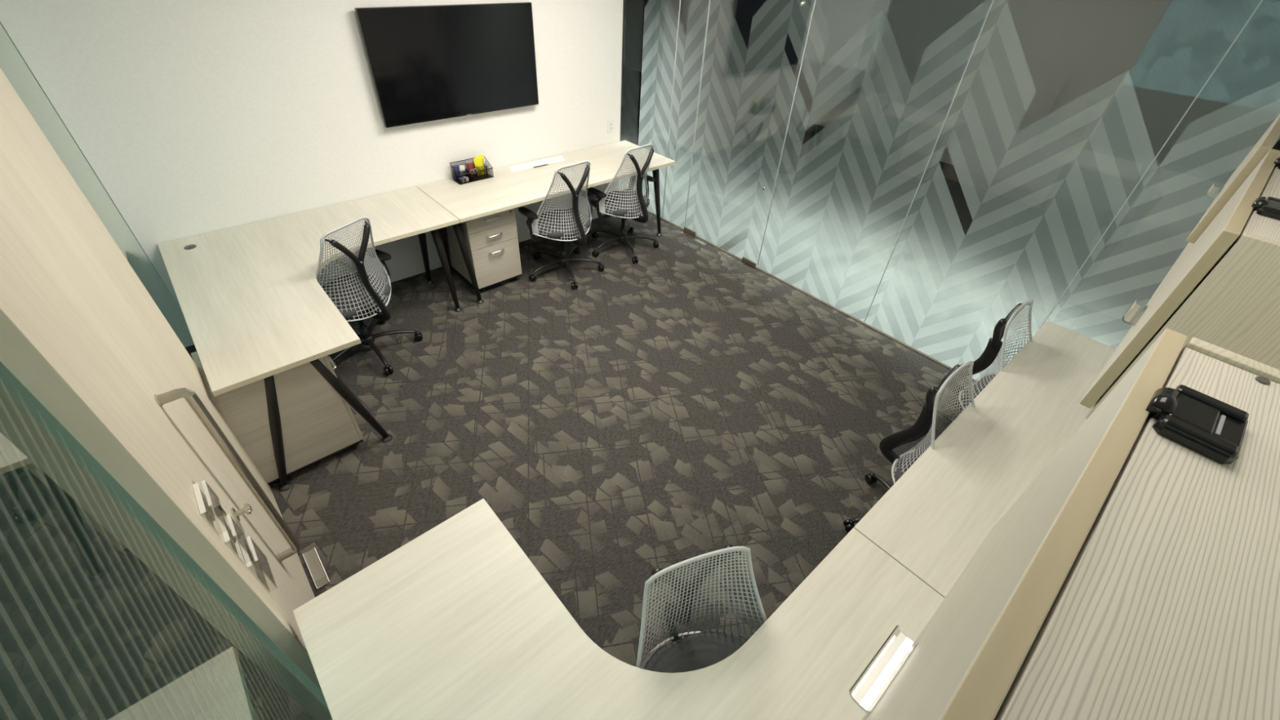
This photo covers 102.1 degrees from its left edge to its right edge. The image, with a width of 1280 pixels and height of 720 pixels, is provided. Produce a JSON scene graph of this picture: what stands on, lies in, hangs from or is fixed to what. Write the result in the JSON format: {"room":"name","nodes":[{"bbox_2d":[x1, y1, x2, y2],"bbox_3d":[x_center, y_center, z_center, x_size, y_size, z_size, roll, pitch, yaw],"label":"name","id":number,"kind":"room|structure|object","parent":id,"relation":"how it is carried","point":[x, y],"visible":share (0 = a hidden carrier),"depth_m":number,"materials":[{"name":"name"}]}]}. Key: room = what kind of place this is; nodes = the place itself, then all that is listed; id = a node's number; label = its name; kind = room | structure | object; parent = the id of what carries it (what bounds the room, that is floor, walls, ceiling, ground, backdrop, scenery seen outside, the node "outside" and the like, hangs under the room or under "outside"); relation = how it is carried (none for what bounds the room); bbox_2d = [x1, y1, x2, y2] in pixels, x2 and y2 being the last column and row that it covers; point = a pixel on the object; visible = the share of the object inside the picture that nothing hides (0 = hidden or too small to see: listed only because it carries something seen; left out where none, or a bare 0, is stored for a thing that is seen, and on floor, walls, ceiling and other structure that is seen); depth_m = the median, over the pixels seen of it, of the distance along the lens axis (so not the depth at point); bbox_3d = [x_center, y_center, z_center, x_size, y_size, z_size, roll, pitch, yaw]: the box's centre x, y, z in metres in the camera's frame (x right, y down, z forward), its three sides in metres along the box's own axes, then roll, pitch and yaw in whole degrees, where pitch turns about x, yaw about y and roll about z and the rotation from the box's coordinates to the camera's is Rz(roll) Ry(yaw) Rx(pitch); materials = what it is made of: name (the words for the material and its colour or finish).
{"room":"office","nodes":[
{"label":"office","id":0,"kind":"room"},
{"bbox_2d":[0,0,622,311],"bbox_3d":[-1.635,-1.940,3.814,3.798,2.700,0.120,-28,49,-32],"label":"wall","id":1,"kind":"structure","parent":0,"point":[194,117],"depth_m":3.23,"materials":[{"name":"white paint"}]},
{"bbox_2d":[0,22,196,359],"bbox_3d":[-2.447,-0.691,2.298,0.010,2.632,1.880,-28,49,-32],"label":"glass partition","id":2,"kind":"structure","parent":1,"relation":"in","point":[12,64],"depth_m":2.54,"materials":[{"name":"clear glass"}]},
{"bbox_2d":[354,1,538,128],"bbox_3d":[-1.326,-2.178,3.786,1.264,0.706,0.076,-28,49,-32],"label":"television","id":3,"kind":"object","parent":1,"relation":"attached to","point":[428,63],"visible":1,"depth_m":3.71,"materials":[{"name":"black plastic"}]},
{"bbox_2d":[607,119,613,133],"bbox_3d":[-0.283,-2.263,5.006,0.072,0.116,0.009,-28,49,-32],"label":"wall socket","id":4,"kind":"object","parent":1,"relation":"attached to","point":[610,122],"visible":1,"depth_m":5.00,"materials":[{"name":"white plastic"}]},
{"bbox_2d":[0,66,1189,719],"bbox_3d":[-0.063,-1.158,5.169,14.700,0.080,13.000,-28,49,-32],"label":"floor","id":5,"kind":"structure","parent":0,"point":[685,401],"depth_m":3.38,"materials":[{"name":"carpet"}]},
{"bbox_2d":[0,67,322,692],"bbox_3d":[-1.518,-0.017,1.631,0.124,2.538,1.570,-28,49,-32],"label":"door","id":6,"kind":"structure","parent":5,"relation":"on","point":[80,330],"depth_m":1.31,"materials":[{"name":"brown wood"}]},
{"bbox_2d":[192,480,228,533],"bbox_3d":[-1.107,0.373,1.331,0.022,0.094,0.130,-28,49,-32],"label":"acrylic holder","id":7,"kind":"object","parent":6,"relation":"attached to","point":[205,503],"visible":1,"depth_m":1.32,"materials":[{"name":"white plastic"}]},
{"bbox_2d":[217,514,253,563],"bbox_3d":[-1.107,0.484,1.413,0.022,0.113,0.110,-28,49,-32],"label":"acrylic holder","id":8,"kind":"object","parent":6,"relation":"attached to","point":[229,535],"visible":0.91,"depth_m":1.41,"materials":[{"name":"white plastic"}]},
{"bbox_2d":[239,536,276,591],"bbox_3d":[-1.125,0.593,1.519,0.022,0.148,0.130,-28,49,-32],"label":"acrylic holder","id":9,"kind":"object","parent":6,"relation":"attached to","point":[260,562],"visible":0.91,"depth_m":1.51,"materials":[{"name":"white plastic"}]},
{"bbox_2d":[191,351,364,484],"bbox_3d":[-1.879,0.227,2.775,0.532,0.684,0.410,-28,49,-32],"label":"drawer pedestal","id":10,"kind":"object","parent":5,"relation":"on","point":[317,424],"visible":0.66,"depth_m":2.61,"materials":[{"name":"laminate"}]},
{"bbox_2d":[157,186,462,491],"bbox_3d":[-1.835,-0.331,3.400,1.636,0.743,1.700,-28,49,-32],"label":"desk","id":11,"kind":"object","parent":5,"relation":"on","point":[254,306],"visible":0.96,"depth_m":2.90,"materials":[{"name":"laminate"}]},
{"bbox_2d":[157,186,459,396],"bbox_3d":[-1.819,-0.603,3.174,1.636,0.028,1.696,-28,49,-32],"label":"countertop","id":12,"kind":"structure","parent":11,"relation":"on","point":[254,306],"depth_m":2.92,"materials":[{"name":"laminate"}]},
{"bbox_2d":[302,542,329,589],"bbox_3d":[-1.522,0.959,2.415,0.056,0.060,0.223,-28,49,-32],"label":"guide","id":13,"kind":"object","parent":5,"relation":"on","point":[317,572],"visible":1,"depth_m":2.43,"materials":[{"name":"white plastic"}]},
{"bbox_2d":[315,216,422,374],"bbox_3d":[-1.892,-0.452,3.341,0.681,0.994,0.689,19,42,18],"label":"office chair","id":14,"kind":"object","parent":5,"relation":"on","point":[356,295],"visible":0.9,"depth_m":3.27,"materials":[{"name":"black plastic"}]},
{"bbox_2d":[446,208,521,292],"bbox_3d":[-1.305,-0.987,4.272,0.410,0.684,0.532,-28,49,-32],"label":"drawer pedestal","id":15,"kind":"object","parent":5,"relation":"on","point":[491,240],"visible":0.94,"depth_m":4.14,"materials":[{"name":"laminate"}]},
{"bbox_2d":[416,140,675,303],"bbox_3d":[-0.735,-1.324,4.675,2.151,0.739,0.728,-28,49,-32],"label":"desk","id":16,"kind":"object","parent":5,"relation":"on","point":[507,190],"visible":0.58,"depth_m":4.20,"materials":[{"name":"laminate"}]},
{"bbox_2d":[449,155,493,184],"bbox_3d":[-1.365,-1.544,4.204,0.305,0.138,0.132,-28,49,-32],"label":"desk organizer","id":17,"kind":"object","parent":16,"relation":"on","point":[477,177],"visible":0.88,"depth_m":4.20,"materials":[{"name":"black metal"}]},
{"bbox_2d":[453,164,465,180],"bbox_3d":[-1.455,-1.516,4.175,0.091,0.115,0.030,-28,49,-32],"label":"tape dispenser","id":18,"kind":"object","parent":17,"relation":"in","point":[456,167],"visible":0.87,"depth_m":4.15,"materials":[{"name":"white plastic"}]},
{"bbox_2d":[466,160,474,177],"bbox_3d":[-1.386,-1.557,4.226,0.044,0.120,0.028,-28,49,-32],"label":"stapler","id":19,"kind":"object","parent":17,"relation":"in","point":[469,165],"visible":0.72,"depth_m":4.20,"materials":[{"name":"red plastic"}]},
{"bbox_2d":[453,172,493,184],"bbox_3d":[-1.367,-1.493,4.247,0.300,0.003,0.125,-28,49,-32],"label":"tray","id":20,"kind":"object","parent":17,"relation":"on","point":[491,175],"depth_m":4.23,"materials":[{"name":"black metal"}]},
{"bbox_2d":[473,155,484,174],"bbox_3d":[-1.321,-1.608,4.268,0.016,0.150,0.122,28,45,26],"label":"pad","id":21,"kind":"object","parent":17,"relation":"in","point":[478,161],"visible":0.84,"depth_m":4.25,"materials":[{"name":"yellow paper"}]},
{"bbox_2d":[509,155,564,172],"bbox_3d":[-0.906,-1.740,4.580,0.590,0.002,0.135,-26,48,-31],"label":"paper sheet","id":22,"kind":"object","parent":16,"relation":"on","point":[522,166],"visible":1,"depth_m":4.58,"materials":[{"name":"white paper"}]},
{"bbox_2d":[416,140,675,222],"bbox_3d":[-0.716,-1.597,4.448,2.147,0.028,0.728,-28,49,-32],"label":"countertop","id":23,"kind":"structure","parent":16,"relation":"on","point":[507,190],"depth_m":4.22,"materials":[{"name":"laminate"}]},
{"bbox_2d":[518,160,604,288],"bbox_3d":[-0.661,-1.189,4.316,0.689,0.994,0.681,-30,50,-33],"label":"office chair","id":24,"kind":"object","parent":5,"relation":"on","point":[564,224],"visible":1,"depth_m":4.19,"materials":[{"name":"black plastic"}]},
{"bbox_2d":[292,498,944,719],"bbox_3d":[0.055,1.135,1.794,1.612,0.739,1.603,-28,49,-32],"label":"desk","id":25,"kind":"object","parent":5,"relation":"on","point":[456,622],"visible":0.94,"depth_m":1.54,"materials":[{"name":"laminate"}]},
{"bbox_2d":[587,143,658,263],"bbox_3d":[-0.155,-1.481,4.703,0.689,0.994,0.681,-31,51,-34],"label":"office chair","id":26,"kind":"object","parent":5,"relation":"on","point":[625,204],"visible":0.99,"depth_m":4.58,"materials":[{"name":"black plastic"}]},
{"bbox_2d":[680,231,706,244],"bbox_3d":[0.537,-1.233,5.236,0.044,0.007,0.340,-28,49,-32],"label":"plate","id":27,"kind":"object","parent":5,"relation":"on","point":[682,233],"visible":1,"depth_m":5.22,"materials":[{"name":"metal"}]},
{"bbox_2d":[635,544,767,672],"bbox_3d":[0.219,1.067,1.685,0.689,0.994,0.681,-11,42,-17],"label":"office chair","id":28,"kind":"object","parent":5,"relation":"on","point":[695,650],"visible":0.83,"depth_m":1.65,"materials":[{"name":"black plastic"}]},
{"bbox_2d":[647,210,977,382],"bbox_3d":[1.438,-0.594,4.540,0.024,0.008,4.590,-28,49,-32],"label":"trim","id":29,"kind":"structure","parent":5,"relation":"on","point":[650,212],"depth_m":4.40,"materials":[{"name":"brown metal"}]},
{"bbox_2d":[638,0,680,218],"bbox_3d":[0.160,-2.636,4.828,0.012,2.636,0.450,-28,49,-32],"label":"window","id":30,"kind":"structure","parent":29,"relation":"on","point":[651,3],"depth_m":4.75,"materials":[{"name":"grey glass"}]},
{"bbox_2d":[663,0,711,226],"bbox_3d":[0.417,-2.439,4.611,0.012,2.636,0.330,-28,49,-32],"label":"window","id":31,"kind":"structure","parent":29,"relation":"on","point":[706,13],"depth_m":4.66,"materials":[{"name":"clear glass"}]},
{"bbox_2d":[685,0,816,267],"bbox_3d":[0.842,-2.112,4.253,0.012,2.636,0.960,-28,49,-32],"label":"window","id":32,"kind":"structure","parent":29,"relation":"on","point":[806,11],"depth_m":4.42,"materials":[{"name":"clear glass"}]},
{"bbox_2d":[684,226,696,235],"bbox_3d":[0.509,-1.317,5.289,0.016,0.047,0.160,-28,49,-32],"label":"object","id":33,"kind":"structure","parent":32,"relation":"attached to","point":[690,231],"depth_m":5.28,"materials":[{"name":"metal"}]},
{"bbox_2d":[742,257,755,267],"bbox_3d":[1.024,-0.922,4.856,0.016,0.047,0.160,-28,49,-32],"label":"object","id":34,"kind":"structure","parent":32,"relation":"attached to","point":[748,261],"depth_m":4.85,"materials":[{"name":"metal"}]},
{"bbox_2d":[800,0,804,6],"bbox_3d":[1.122,-2.460,3.570,0.018,0.032,0.032,-28,49,-32],"label":"stud","id":35,"kind":"object","parent":32,"relation":"attached to","point":[802,3],"visible":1,"depth_m":3.56,"materials":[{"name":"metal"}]},
{"bbox_2d":[757,0,994,323],"bbox_3d":[1.524,-1.588,3.678,0.012,2.636,1.110,-28,49,-32],"label":"window","id":36,"kind":"structure","parent":29,"relation":"on","point":[983,10],"depth_m":3.74,"materials":[{"name":"clear glass"}]},
{"bbox_2d":[865,0,1262,381],"bbox_3d":[2.233,-1.043,3.080,0.012,2.636,1.040,-28,49,-32],"label":"glass wall","id":37,"kind":"structure","parent":29,"relation":"on","point":[1008,33],"depth_m":3.22,"materials":[{"name":"clear glass"}]},
{"bbox_2d":[1048,99,1279,324],"bbox_3d":[2.796,-0.613,2.606,0.011,2.632,0.665,-28,49,-32],"label":"window","id":38,"kind":"structure","parent":29,"relation":"on","point":[1193,144],"depth_m":2.62,"materials":[{"name":"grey glass"}]},
{"bbox_2d":[843,360,974,532],"bbox_3d":[1.460,0.522,2.432,0.689,0.994,0.681,-27,49,-31],"label":"office chair","id":39,"kind":"object","parent":5,"relation":"on","point":[928,415],"visible":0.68,"depth_m":2.43,"materials":[{"name":"black plastic"}]},
{"bbox_2d":[912,299,1033,449],"bbox_3d":[2.058,0.199,2.864,0.689,0.994,0.681,-27,49,-31],"label":"office chair","id":40,"kind":"object","parent":5,"relation":"on","point":[992,351],"visible":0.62,"depth_m":2.82,"materials":[{"name":"black plastic"}]},
{"bbox_2d":[853,320,1115,597],"bbox_3d":[1.783,0.635,2.524,2.141,0.739,0.642,-28,49,-32],"label":"desk","id":41,"kind":"object","parent":5,"relation":"on","point":[935,517],"visible":0.32,"depth_m":2.18,"materials":[{"name":"laminate"}]},
{"bbox_3d":[-1.615,1.010,2.388,0.024,0.008,4.600,-28,49,-32],"label":"trim","id":42,"kind":"structure","parent":5,"relation":"on","visible":0},
{"bbox_2d":[132,497,332,719],"bbox_3d":[-0.798,0.576,0.910,0.011,2.632,2.320,-28,49,-32],"label":"glass partition","id":43,"kind":"structure","parent":42,"relation":"attached to","point":[268,685],"depth_m":1.27,"materials":[{"name":"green glass"}]},
{"bbox_2d":[620,0,625,106],"bbox_3d":[-0.627,-5.455,8.095,0.550,2.700,0.550,-28,49,-32],"label":"trim","id":44,"kind":"structure","parent":0,"point":[624,1],"depth_m":8.41,"materials":[{"name":"black metal"}]},
{"bbox_2d":[623,0,626,66],"bbox_3d":[-1.411,-6.985,9.865,6.940,2.700,0.100,-28,49,-32],"label":"wall","id":45,"kind":"structure","parent":0,"point":[625,0],"depth_m":11.05,"materials":[{"name":"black paint"}]},
{"bbox_2d":[624,0,1279,235],"bbox_3d":[3.982,-4.318,7.087,0.100,2.700,13.000,-28,49,-32],"label":"wall","id":46,"kind":"structure","parent":0,"point":[1107,83],"depth_m":6.24,"materials":[{"name":"grey paint"}]},
{"bbox_2d":[724,0,810,115],"bbox_3d":[2.131,-5.574,8.605,0.065,2.500,1.400,-28,49,-32],"label":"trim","id":47,"kind":"structure","parent":46,"relation":"attached to","point":[763,60],"depth_m":8.83,"materials":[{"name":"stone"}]},
{"bbox_2d":[801,0,892,72],"bbox_3d":[3.076,-5.210,7.539,0.065,1.600,1.200,-28,49,-32],"label":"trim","id":48,"kind":"structure","parent":46,"relation":"attached to","point":[834,23],"depth_m":7.73,"materials":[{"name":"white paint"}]},
{"bbox_3d":[4.063,-0.971,3.090,10.860,2.700,0.100,-28,49,-32],"label":"wall","id":49,"kind":"structure","parent":0,"visible":0},
{"bbox_2d":[848,328,1279,719],"bbox_3d":[0.410,0.334,0.395,0.700,0.396,0.399,-28,49,-32],"label":"desk","id":50,"kind":"object","parent":49,"relation":"attached to","point":[1136,576],"visible":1,"depth_m":0.35,"materials":[{"name":"wood"}]},
{"bbox_2d":[1079,148,1279,418],"bbox_3d":[1.228,-0.097,0.973,0.680,0.396,0.399,-28,49,-32],"label":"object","id":51,"kind":"object","parent":49,"relation":"attached to","point":[1224,292],"visible":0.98,"depth_m":0.82,"materials":[{"name":"wood"}]},
{"bbox_2d":[1151,114,1279,296],"bbox_3d":[1.780,-0.396,1.372,0.801,0.396,0.416,-28,49,-32],"label":"upper cabinet","id":52,"kind":"object","parent":49,"relation":"attached to","point":[1222,195],"visible":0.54,"depth_m":1.25,"materials":[{"name":"wood"}]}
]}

